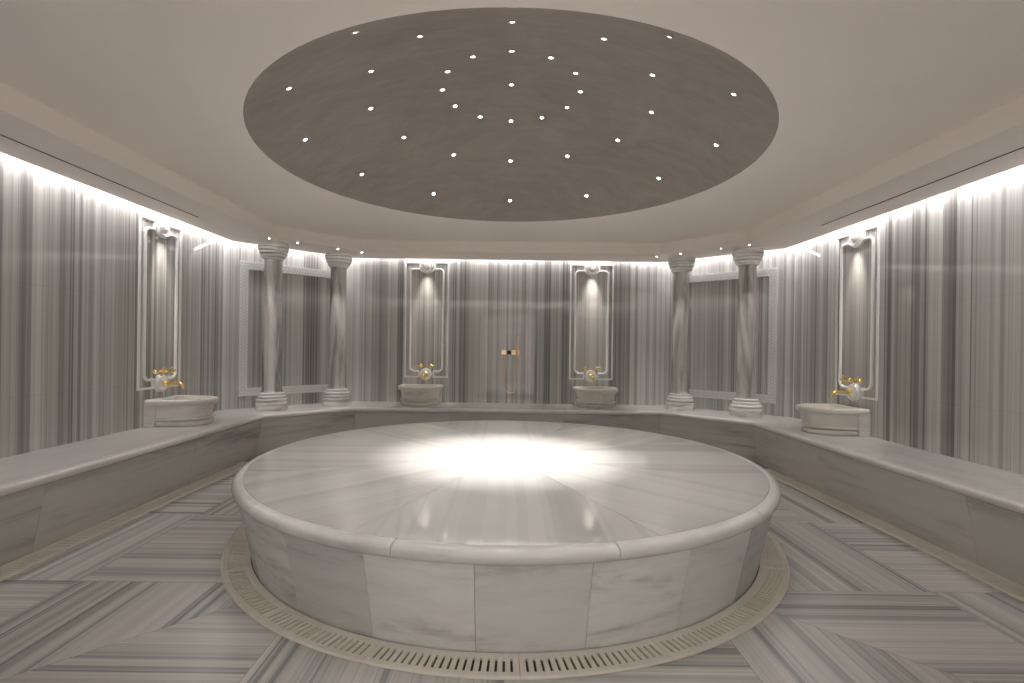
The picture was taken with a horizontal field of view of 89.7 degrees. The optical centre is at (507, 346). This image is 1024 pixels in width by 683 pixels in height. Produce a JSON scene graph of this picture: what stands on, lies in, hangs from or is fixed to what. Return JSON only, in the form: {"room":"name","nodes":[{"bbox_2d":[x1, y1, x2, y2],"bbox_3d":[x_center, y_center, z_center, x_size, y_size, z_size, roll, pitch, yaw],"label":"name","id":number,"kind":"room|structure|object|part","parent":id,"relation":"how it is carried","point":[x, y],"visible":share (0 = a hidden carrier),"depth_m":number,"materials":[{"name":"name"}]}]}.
{"room":"spa","nodes":[
{"label":"spa","id":0,"kind":"room"},
{"bbox_2d":[0,152,222,458],"bbox_3d":[-3.568,-0.168,3.340,0.120,2.860,6.040,1,0,0],"label":"wall","id":1,"kind":"structure","parent":0,"point":[69,247],"depth_m":4.27,"materials":[{"name":"stone"}]},
{"bbox_2d":[136,214,181,390],"bbox_3d":[-3.478,-0.430,5.190,0.053,1.700,0.633,1,0,0],"label":"trim","id":2,"kind":"structure","parent":1,"relation":"attached to","point":[161,228],"depth_m":5.07,"materials":[{"name":"white stone"}]},
{"bbox_3d":[-3.496,-0.416,4.985,0.018,1.673,0.223,1,0,0],"label":"moulding","id":3,"kind":"part","parent":2,"relation":"part of","materials":[{"name":"white stone"}]},
{"bbox_3d":[-3.496,-0.416,5.395,0.018,1.673,0.223,1,0,0],"label":"moulding","id":4,"kind":"part","parent":2,"relation":"part of","materials":[{"name":"white stone"}]},
{"bbox_2d":[152,366,184,391],"bbox_3d":[-3.385,0.329,5.190,0.257,0.254,0.251,1,0,0],"label":"tap","id":5,"kind":"object","parent":1,"relation":"attached to","point":[161,382],"visible":1,"depth_m":5.17,"materials":[{"name":"white stone"}]},
{"bbox_3d":[-3.364,0.373,5.190,0.213,0.102,0.072,1,0,0],"label":"spout","id":6,"kind":"part","parent":5,"relation":"part of","materials":[{"name":"gold metal"}]},
{"bbox_2d":[221,238,346,409],"bbox_3d":[-2.971,-0.160,6.932,0.120,2.860,1.740,1,0,45],"label":"wall","id":7,"kind":"structure","parent":0,"point":[305,299],"depth_m":6.87,"materials":[{"name":"stone"}]},
{"bbox_2d":[238,260,330,396],"bbox_3d":[-2.891,-0.221,6.903,1.330,1.705,0.032,1,0,-45],"label":"frame","id":8,"kind":"object","parent":7,"relation":"attached to","point":[244,266],"visible":0.66,"depth_m":6.49,"materials":[{"name":"stone"}]},
{"bbox_2d":[0,81,1023,261],"bbox_3d":[0.019,-1.395,3.920,7.140,0.310,7.220,1,0,0],"label":"trim","id":9,"kind":"structure","parent":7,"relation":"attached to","point":[24,119],"depth_m":4.21,"materials":[{"name":"white paint"}]},
{"bbox_2d":[0,134,196,216],"bbox_3d":[-3.068,-1.310,3.350,0.014,0.062,3.504,1,0,0],"label":"air slot","id":10,"kind":"object","parent":9,"relation":"in","point":[0,134],"visible":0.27,"depth_m":3.75,"materials":[{"name":"metal"}]},
{"bbox_2d":[820,147,1023,225],"bbox_3d":[3.102,-1.228,3.350,0.014,0.062,3.504,1,0,0],"label":"air slot","id":11,"kind":"object","parent":9,"relation":"in","point":[1022,147],"visible":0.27,"depth_m":3.76,"materials":[{"name":"metal"}]},
{"bbox_2d":[346,258,670,404],"bbox_3d":[0.002,-0.120,7.530,4.800,2.860,0.120,1,0,0],"label":"wall","id":12,"kind":"structure","parent":0,"point":[492,303],"depth_m":7.47,"materials":[{"name":"stone"}]},
{"bbox_2d":[416,363,433,379],"bbox_3d":[-1.190,0.358,7.341,0.251,0.254,0.257,1,0,0],"label":"tap","id":13,"kind":"object","parent":12,"relation":"attached to","point":[425,374],"visible":1,"depth_m":7.42,"materials":[{"name":"white stone"}]},
{"bbox_2d":[404,260,448,377],"bbox_3d":[-1.180,-0.400,7.444,0.633,1.700,0.053,1,0,0],"label":"trim","id":14,"kind":"structure","parent":12,"relation":"attached to","point":[427,265],"depth_m":7.45,"materials":[{"name":"white stone"}]},
{"bbox_3d":[-1.385,-0.389,7.461,0.223,1.673,0.018,1,0,0],"label":"moulding","id":15,"kind":"part","parent":14,"relation":"part of","materials":[{"name":"white stone"}]},
{"bbox_3d":[-1.180,-0.381,7.458,0.497,1.507,0.024,1,0,0],"label":"moulding","id":16,"kind":"part","parent":14,"relation":"part of","materials":[{"name":"white stone"}]},
{"bbox_3d":[-0.975,-0.383,7.461,0.223,1.673,0.018,1,0,0],"label":"moulding","id":17,"kind":"part","parent":14,"relation":"part of","materials":[{"name":"white stone"}]},
{"bbox_2d":[501,336,518,393],"bbox_3d":[0.032,0.263,7.426,0.260,0.830,0.086,1,0,0],"label":"shower","id":18,"kind":"object","parent":12,"relation":"attached to","point":[503,352],"visible":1,"depth_m":7.41,"materials":[{"name":"gold metal"}]},
{"bbox_2d":[501,350,506,354],"bbox_3d":[-0.059,0.084,7.447,0.075,0.072,0.044,1,0,0],"label":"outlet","id":19,"kind":"object","parent":18,"relation":"attached to","point":[503,352],"depth_m":7.42,"materials":[{"name":"gold metal"}]},
{"bbox_2d":[569,262,613,379],"bbox_3d":[1.210,-0.368,7.444,0.633,1.700,0.053,1,0,0],"label":"trim","id":20,"kind":"structure","parent":12,"relation":"attached to","point":[592,267],"depth_m":7.45,"materials":[{"name":"white stone"}]},
{"bbox_3d":[1.005,-0.357,7.461,0.223,1.673,0.018,1,0,0],"label":"moulding","id":21,"kind":"part","parent":20,"relation":"part of","materials":[{"name":"white stone"}]},
{"bbox_3d":[1.210,-0.349,7.458,0.497,1.507,0.024,1,0,0],"label":"moulding","id":22,"kind":"part","parent":20,"relation":"part of","materials":[{"name":"white stone"}]},
{"bbox_3d":[1.415,-0.351,7.461,0.223,1.673,0.018,1,0,0],"label":"moulding","id":23,"kind":"part","parent":20,"relation":"part of","materials":[{"name":"white stone"}]},
{"bbox_2d":[583,365,599,381],"bbox_3d":[1.200,0.390,7.341,0.251,0.254,0.257,1,0,0],"label":"tap","id":24,"kind":"object","parent":12,"relation":"attached to","point":[590,376],"visible":1,"depth_m":7.42,"materials":[{"name":"white stone"}]},
{"bbox_2d":[0,0,1023,242],"bbox_3d":[0.023,-1.692,3.920,5.500,0.604,5.760,1,0,0],"label":"ceiling","id":25,"kind":"structure","parent":0,"point":[856,86],"depth_m":3.31,"materials":[{"name":"white paint"}]},
{"bbox_2d":[0,456,1023,682],"bbox_3d":[-0.018,1.350,3.475,7.200,0.080,8.150,1,0,0],"label":"floor","id":26,"kind":"structure","parent":0,"point":[145,599],"depth_m":2.44,"materials":[{"name":"stone"}]},
{"bbox_2d":[250,556,759,671],"bbox_3d":[-0.017,1.309,3.920,3.770,0.001,3.770,1,0,0],"label":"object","id":27,"kind":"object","parent":26,"relation":"on","point":[488,662],"depth_m":2.13,"materials":[{"name":"beige stone"}]},
{"bbox_2d":[220,532,251,572],"bbox_3d":[-1.690,1.283,3.244,0.185,0.010,0.657,1,0,-22],"label":"drain grate","id":28,"kind":"object","parent":27,"relation":"on","point":[236,554],"visible":0.8,"depth_m":3.16,"materials":[{"name":"beige stone"}]},
{"bbox_2d":[235,525,244,532],"bbox_3d":[-1.821,1.281,3.857,0.185,0.010,0.657,1,0,-2],"label":"drain grate","id":29,"kind":"object","parent":27,"relation":"on","point":[241,529],"visible":0.12,"depth_m":3.57,"materials":[{"name":"beige stone"}]},
{"bbox_2d":[221,567,287,620],"bbox_3d":[-1.358,1.287,2.713,0.185,0.010,0.657,1,0,-42],"label":"drain grate","id":30,"kind":"object","parent":27,"relation":"on","point":[242,585],"visible":1,"depth_m":2.67,"materials":[{"name":"beige stone"}]},
{"bbox_2d":[256,606,381,662],"bbox_3d":[-0.864,1.294,2.327,0.657,0.010,0.185,1,0,28],"label":"drain grate","id":31,"kind":"object","parent":27,"relation":"on","point":[287,622],"visible":1,"depth_m":2.30,"materials":[{"name":"beige stone"}]},
{"bbox_2d":[361,640,519,679],"bbox_3d":[-0.269,1.302,2.133,0.657,0.010,0.185,1,0,8],"label":"drain grate","id":32,"kind":"object","parent":27,"relation":"on","point":[373,658],"visible":1,"depth_m":2.12,"materials":[{"name":"beige stone"}]},
{"bbox_2d":[518,639,672,679],"bbox_3d":[0.358,1.310,2.155,0.657,0.010,0.185,1,0,-12],"label":"drain grate","id":33,"kind":"object","parent":27,"relation":"on","point":[657,656],"visible":1,"depth_m":2.14,"materials":[{"name":"beige stone"}]},
{"bbox_2d":[650,604,764,660],"bbox_3d":[0.939,1.318,2.390,0.657,0.010,0.185,1,0,-32],"label":"drain grate","id":34,"kind":"object","parent":27,"relation":"on","point":[730,623],"visible":1,"depth_m":2.36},
{"bbox_2d":[733,566,789,617],"bbox_3d":[1.404,1.324,2.809,0.185,0.010,0.657,1,0,38],"label":"drain grate","id":35,"kind":"object","parent":27,"relation":"on","point":[770,585],"visible":1,"depth_m":2.76,"materials":[{"name":"beige stone"}]},
{"bbox_2d":[760,533,789,571],"bbox_3d":[1.699,1.328,3.362,0.185,0.010,0.657,1,0,18],"label":"drain grate","id":36,"kind":"object","parent":27,"relation":"on","point":[773,555],"visible":0.72,"depth_m":3.25,"materials":[{"name":"beige stone"}]},
{"bbox_2d":[231,421,780,652],"bbox_3d":[-0.014,1.067,3.920,3.691,0.485,3.691,1,0,26],"label":"podium","id":37,"kind":"object","parent":26,"relation":"on","point":[465,536],"visible":1,"depth_m":2.46,"materials":[{"name":"white stone"}]},
{"bbox_3d":[-1.558,0.839,3.027,0.121,0.070,0.951,1,0,-30],"label":"rim moulding","id":38,"kind":"part","parent":37,"relation":"part of","materials":[{"name":"stone"}]},
{"bbox_3d":[-1.504,1.083,3.018,0.153,0.415,0.493,1,0,-31],"label":"panel","id":39,"kind":"part","parent":37,"relation":"part of","materials":[{"name":"stone"}]},
{"bbox_3d":[-1.205,1.087,2.649,0.493,0.415,0.153,1,0,43],"label":"panel","id":40,"kind":"part","parent":37,"relation":"part of","materials":[{"name":"stone"}]},
{"bbox_3d":[-1.797,0.836,3.920,0.121,0.070,0.951,1,0,0],"label":"rim moulding","id":41,"kind":"part","parent":37,"relation":"part of","materials":[{"name":"stone"}]},
{"bbox_3d":[-0.904,0.848,2.374,0.951,0.070,0.121,1,0,30],"label":"rim moulding","id":42,"kind":"part","parent":37,"relation":"part of","materials":[{"name":"stone"}]},
{"bbox_3d":[-0.818,1.092,2.375,0.493,0.415,0.153,1,0,27],"label":"panel","id":43,"kind":"part","parent":37,"relation":"part of","materials":[{"name":"stone"}]},
{"bbox_3d":[-1.558,0.839,4.813,0.121,0.070,0.951,1,0,30],"label":"rim moulding","id":44,"kind":"part","parent":37,"relation":"part of","materials":[{"name":"stone"}]},
{"bbox_3d":[-0.904,0.848,5.466,0.951,0.070,0.121,1,0,-30],"label":"rim moulding","id":45,"kind":"part","parent":37,"relation":"part of","materials":[{"name":"stone"}]},
{"bbox_3d":[-0.371,1.098,2.216,0.493,0.415,0.153,1,0,12],"label":"panel","id":46,"kind":"part","parent":37,"relation":"part of","materials":[{"name":"stone"}]},
{"bbox_3d":[-0.011,0.860,2.134,0.951,0.070,0.121,1,0,0],"label":"rim moulding","id":47,"kind":"part","parent":37,"relation":"part of","materials":[{"name":"stone"}]},
{"bbox_3d":[0.102,1.104,2.183,0.493,0.415,0.153,1,0,-4],"label":"panel","id":48,"kind":"part","parent":37,"relation":"part of","materials":[{"name":"stone"}]},
{"bbox_3d":[0.881,0.872,5.466,0.951,0.070,0.121,1,0,30],"label":"rim moulding","id":49,"kind":"part","parent":37,"relation":"part of","materials":[{"name":"stone"}]},
{"bbox_3d":[0.566,1.110,2.278,0.493,0.415,0.153,1,0,-19],"label":"panel","id":50,"kind":"part","parent":37,"relation":"part of","materials":[{"name":"stone"}]},
{"bbox_3d":[1.535,0.880,4.813,0.121,0.070,0.951,1,0,-30],"label":"rim moulding","id":51,"kind":"part","parent":37,"relation":"part of","materials":[{"name":"stone"}]},
{"bbox_3d":[0.881,0.872,2.374,0.951,0.070,0.121,1,0,-30],"label":"rim moulding","id":52,"kind":"part","parent":37,"relation":"part of","materials":[{"name":"stone"}]},
{"bbox_3d":[0.987,1.116,2.496,0.493,0.415,0.153,1,0,-35],"label":"panel","id":53,"kind":"part","parent":37,"relation":"part of","materials":[{"name":"stone"}]},
{"bbox_3d":[1.774,0.884,3.920,0.121,0.070,0.951,1,0,0],"label":"rim moulding","id":54,"kind":"part","parent":37,"relation":"part of","materials":[{"name":"stone"}]},
{"bbox_3d":[1.334,1.120,2.817,0.406,0.415,0.454,1,0,0],"label":"panel","id":55,"kind":"part","parent":37,"relation":"part of","materials":[{"name":"stone"}]},
{"bbox_3d":[1.535,0.880,3.027,0.121,0.070,0.951,1,0,30],"label":"rim moulding","id":56,"kind":"part","parent":37,"relation":"part of","materials":[{"name":"stone"}]},
{"bbox_2d":[0,401,1023,585],"bbox_3d":[-0.014,1.067,3.920,7.020,0.485,7.099,1,0,0],"label":"bench","id":57,"kind":"object","parent":26,"relation":"on","point":[974,512],"visible":0.94,"depth_m":4.11,"materials":[{"name":"white stone"}]},
{"bbox_3d":[-3.209,0.807,1.796,0.624,0.050,2.850,1,0,0],"label":"seat","id":58,"kind":"part","parent":57,"relation":"part of","materials":[{"name":"stone"}]},
{"bbox_3d":[-2.893,1.057,2.390,0.113,0.429,1.538,1,0,0],"label":"panel","id":59,"kind":"part","parent":57,"relation":"part of","materials":[{"name":"stone"}]},
{"bbox_3d":[-2.893,1.057,3.925,0.113,0.429,1.528,1,0,0],"label":"panel","id":60,"kind":"part","parent":57,"relation":"part of","materials":[{"name":"stone"}]},
{"bbox_3d":[-3.209,0.807,4.683,0.624,0.050,3.252,1,0,0],"label":"seat","id":61,"kind":"part","parent":57,"relation":"part of","materials":[{"name":"stone"}]},
{"bbox_2d":[143,395,218,426],"bbox_3d":[-3.247,0.650,5.225,0.542,0.263,0.554,1,0,0],"label":"basin","id":62,"kind":"object","parent":57,"relation":"on","point":[176,410],"visible":1,"depth_m":5.02,"materials":[{"name":"white stone"}]},
{"bbox_3d":[-3.249,0.637,5.225,0.479,0.122,0.490,1,0,0],"label":"bowl","id":63,"kind":"part","parent":62,"relation":"part of","materials":[{"name":"stone"}]},
{"bbox_3d":[-3.252,0.740,5.225,0.477,0.084,0.493,1,0,0],"label":"moulding","id":64,"kind":"part","parent":62,"relation":"part of","materials":[{"name":"stone"}]},
{"bbox_3d":[-2.893,1.057,5.338,0.113,0.429,1.294,1,0,0],"label":"panel","id":65,"kind":"part","parent":57,"relation":"part of","materials":[{"name":"stone"}]},
{"bbox_2d":[255,241,289,411],"bbox_3d":[-2.915,-0.246,6.380,0.371,2.064,0.371,1,0,-11],"label":"marble column","id":66,"kind":"structure","parent":57,"relation":"on","point":[271,398],"depth_m":6.28,"materials":[{"name":"white stone"}]},
{"bbox_3d":[-2.699,0.814,6.648,0.684,0.050,1.639,1,0,45],"label":"seat","id":67,"kind":"part","parent":57,"relation":"part of","materials":[{"name":"stone"}]},
{"bbox_3d":[-2.465,1.063,6.391,0.113,0.429,1.255,1,0,45],"label":"panel","id":68,"kind":"part","parent":57,"relation":"part of","materials":[{"name":"stone"}]},
{"bbox_2d":[322,251,352,405],"bbox_3d":[-2.312,-0.238,7.000,0.371,2.064,0.371,1,0,-19],"label":"marble column","id":69,"kind":"structure","parent":57,"relation":"on","point":[337,393],"depth_m":6.90,"materials":[{"name":"white stone"}]},
{"bbox_3d":[-1.412,1.077,6.819,1.294,0.429,0.113,1,0,0],"label":"panel","id":70,"kind":"part","parent":57,"relation":"part of","materials":[{"name":"stone"}]},
{"bbox_2d":[398,384,443,405],"bbox_3d":[-1.239,0.677,7.198,0.616,0.263,0.542,1,0,0],"label":"basin","id":71,"kind":"object","parent":57,"relation":"on","point":[412,394],"visible":1,"depth_m":7.02,"materials":[{"name":"white stone"}]},
{"bbox_3d":[-1.239,0.664,7.200,0.544,0.122,0.479,1,0,0],"label":"bowl","id":72,"kind":"part","parent":71,"relation":"part of","materials":[{"name":"stone"}]},
{"bbox_3d":[-1.240,0.767,7.202,0.548,0.084,0.477,1,0,0],"label":"moulding","id":73,"kind":"part","parent":71,"relation":"part of","materials":[{"name":"stone"}]},
{"bbox_3d":[-1.186,0.834,7.148,2.348,0.050,0.644,1,0,0],"label":"seat","id":74,"kind":"part","parent":57,"relation":"part of","materials":[{"name":"stone"}]},
{"bbox_3d":[-0.015,1.095,6.819,1.498,0.429,0.113,1,0,0],"label":"panel","id":75,"kind":"part","parent":57,"relation":"part of","materials":[{"name":"stone"}]},
{"bbox_3d":[1.164,0.866,7.148,2.348,0.050,0.644,1,0,0],"label":"seat","id":76,"kind":"part","parent":57,"relation":"part of","materials":[{"name":"stone"}]},
{"bbox_2d":[573,386,617,407],"bbox_3d":[1.241,0.710,7.198,0.616,0.263,0.542,1,0,0],"label":"basin","id":77,"kind":"object","parent":57,"relation":"on","point":[584,396],"visible":1,"depth_m":7.02,"materials":[{"name":"white stone"}]},
{"bbox_3d":[1.241,0.697,7.200,0.544,0.122,0.479,1,0,0],"label":"bowl","id":78,"kind":"part","parent":77,"relation":"part of","materials":[{"name":"stone"}]},
{"bbox_3d":[1.240,0.800,7.202,0.548,0.084,0.477,1,0,0],"label":"moulding","id":79,"kind":"part","parent":77,"relation":"part of","materials":[{"name":"stone"}]},
{"bbox_3d":[1.383,1.114,6.819,1.294,0.429,0.113,1,0,0],"label":"panel","id":80,"kind":"part","parent":57,"relation":"part of","materials":[{"name":"stone"}]},
{"bbox_2d":[666,255,695,410],"bbox_3d":[2.348,-0.176,7.000,0.371,2.064,0.371,1,0,-9],"label":"marble column","id":81,"kind":"structure","parent":57,"relation":"on","point":[679,398],"depth_m":6.90,"materials":[{"name":"white stone"}]},
{"bbox_3d":[2.436,1.128,6.391,0.113,0.429,1.255,1,0,-45],"label":"panel","id":82,"kind":"part","parent":57,"relation":"part of","materials":[{"name":"stone"}]},
{"bbox_3d":[2.676,0.886,6.648,0.684,0.050,1.639,1,0,-45],"label":"seat","id":83,"kind":"part","parent":57,"relation":"part of","materials":[{"name":"stone"}]},
{"bbox_2d":[730,247,764,417],"bbox_3d":[2.959,-0.168,6.380,0.371,2.064,0.371,1,0,18],"label":"marble column","id":84,"kind":"structure","parent":57,"relation":"on","point":[745,404],"depth_m":6.28,"materials":[{"name":"white stone"}]},
{"bbox_3d":[2.864,1.134,5.338,0.113,0.429,1.294,1,0,0],"label":"panel","id":85,"kind":"part","parent":57,"relation":"part of","materials":[{"name":"stone"}]},
{"bbox_2d":[795,403,870,436],"bbox_3d":[3.228,0.737,5.225,0.542,0.263,0.554,1,0,0],"label":"basin","id":86,"kind":"object","parent":57,"relation":"on","point":[817,418],"visible":1,"depth_m":5.01,"materials":[{"name":"white stone"}]},
{"bbox_3d":[3.231,0.826,5.225,0.477,0.084,0.493,1,0,0],"label":"moulding","id":87,"kind":"part","parent":86,"relation":"part of","materials":[{"name":"stone"}]},
{"bbox_3d":[3.231,0.723,5.225,0.479,0.122,0.490,1,0,0],"label":"bowl","id":88,"kind":"part","parent":86,"relation":"part of","materials":[{"name":"stone"}]},
{"bbox_3d":[3.187,0.892,4.683,0.624,0.050,3.252,1,0,0],"label":"seat","id":89,"kind":"part","parent":57,"relation":"part of","materials":[{"name":"stone"}]},
{"bbox_3d":[2.864,1.134,3.925,0.113,0.429,1.528,1,0,0],"label":"panel","id":90,"kind":"part","parent":57,"relation":"part of","materials":[{"name":"stone"}]},
{"bbox_3d":[2.864,1.134,2.390,0.113,0.429,1.538,1,0,0],"label":"panel","id":91,"kind":"part","parent":57,"relation":"part of","materials":[{"name":"stone"}]},
{"bbox_3d":[3.187,0.892,1.796,0.624,0.050,2.850,1,0,0],"label":"seat","id":92,"kind":"part","parent":57,"relation":"part of","materials":[{"name":"stone"}]},
{"bbox_3d":[-0.017,1.310,3.800,5.780,0.001,3.800,1,0,0],"label":"trim","id":93,"kind":"structure","parent":26,"relation":"on","visible":0},
{"bbox_2d":[0,549,66,580],"bbox_3d":[-2.835,1.269,2.607,0.165,0.008,1.213,1,0,0],"label":"drain grate","id":94,"kind":"object","parent":93,"relation":"on","point":[32,559],"visible":1,"depth_m":3.03,"materials":[{"name":"beige stone"}]},
{"bbox_2d":[42,493,187,549],"bbox_3d":[-2.835,1.269,3.825,0.165,0.008,1.213,1,0,0],"label":"drain grate","id":95,"kind":"object","parent":93,"relation":"on","point":[72,541],"visible":1,"depth_m":3.68,"materials":[{"name":"beige stone"}]},
{"bbox_2d":[824,502,967,561],"bbox_3d":[2.800,1.344,3.825,0.165,0.008,1.213,1,0,0],"label":"drain grate","id":96,"kind":"object","parent":93,"relation":"on","point":[941,554],"visible":1,"depth_m":3.69,"materials":[{"name":"beige stone"}]},
{"bbox_2d":[943,561,1023,601],"bbox_3d":[2.800,1.344,2.607,0.165,0.008,1.213,1,0,0],"label":"drain grate","id":97,"kind":"object","parent":93,"relation":"on","point":[1001,583],"visible":1,"depth_m":2.98,"materials":[{"name":"beige stone"}]},
{"bbox_2d":[669,245,795,417],"bbox_3d":[2.974,-0.081,6.932,1.740,2.860,0.120,1,0,45],"label":"wall","id":98,"kind":"structure","parent":0,"point":[713,305],"depth_m":6.87,"materials":[{"name":"stone"}]},
{"bbox_2d":[689,267,778,403],"bbox_3d":[2.896,-0.144,6.903,0.032,1.705,1.330,1,0,-45],"label":"frame","id":99,"kind":"object","parent":98,"relation":"attached to","point":[772,273],"visible":0.56,"depth_m":6.49,"materials":[{"name":"stone"}]},
{"bbox_2d":[794,165,1023,474],"bbox_3d":[3.571,-0.072,3.340,0.120,2.860,6.040,1,0,0],"label":"wall","id":100,"kind":"structure","parent":0,"point":[951,380],"depth_m":4.25,"materials":[{"name":"stone"}]},
{"bbox_2d":[830,375,862,400],"bbox_3d":[3.376,0.419,5.190,0.257,0.254,0.251,1,0,0],"label":"tap","id":101,"kind":"object","parent":100,"relation":"attached to","point":[853,391],"visible":1,"depth_m":5.16,"materials":[{"name":"white stone"}]},
{"bbox_3d":[3.353,0.463,5.190,0.213,0.102,0.072,1,0,0],"label":"spout","id":102,"kind":"part","parent":101,"relation":"part of","materials":[{"name":"gold metal"}]},
{"bbox_2d":[835,224,880,400],"bbox_3d":[3.488,-0.337,5.190,0.053,1.700,0.633,1,0,0],"label":"trim","id":103,"kind":"structure","parent":100,"relation":"attached to","point":[857,237],"depth_m":5.06,"materials":[{"name":"white stone"}]},
{"bbox_3d":[3.506,-0.323,5.395,0.018,1.673,0.223,1,0,0],"label":"moulding","id":104,"kind":"part","parent":103,"relation":"part of","materials":[{"name":"white stone"}]},
{"bbox_3d":[3.506,-0.323,4.985,0.018,1.673,0.223,1,0,0],"label":"moulding","id":105,"kind":"part","parent":103,"relation":"part of","materials":[{"name":"white stone"}]}
]}

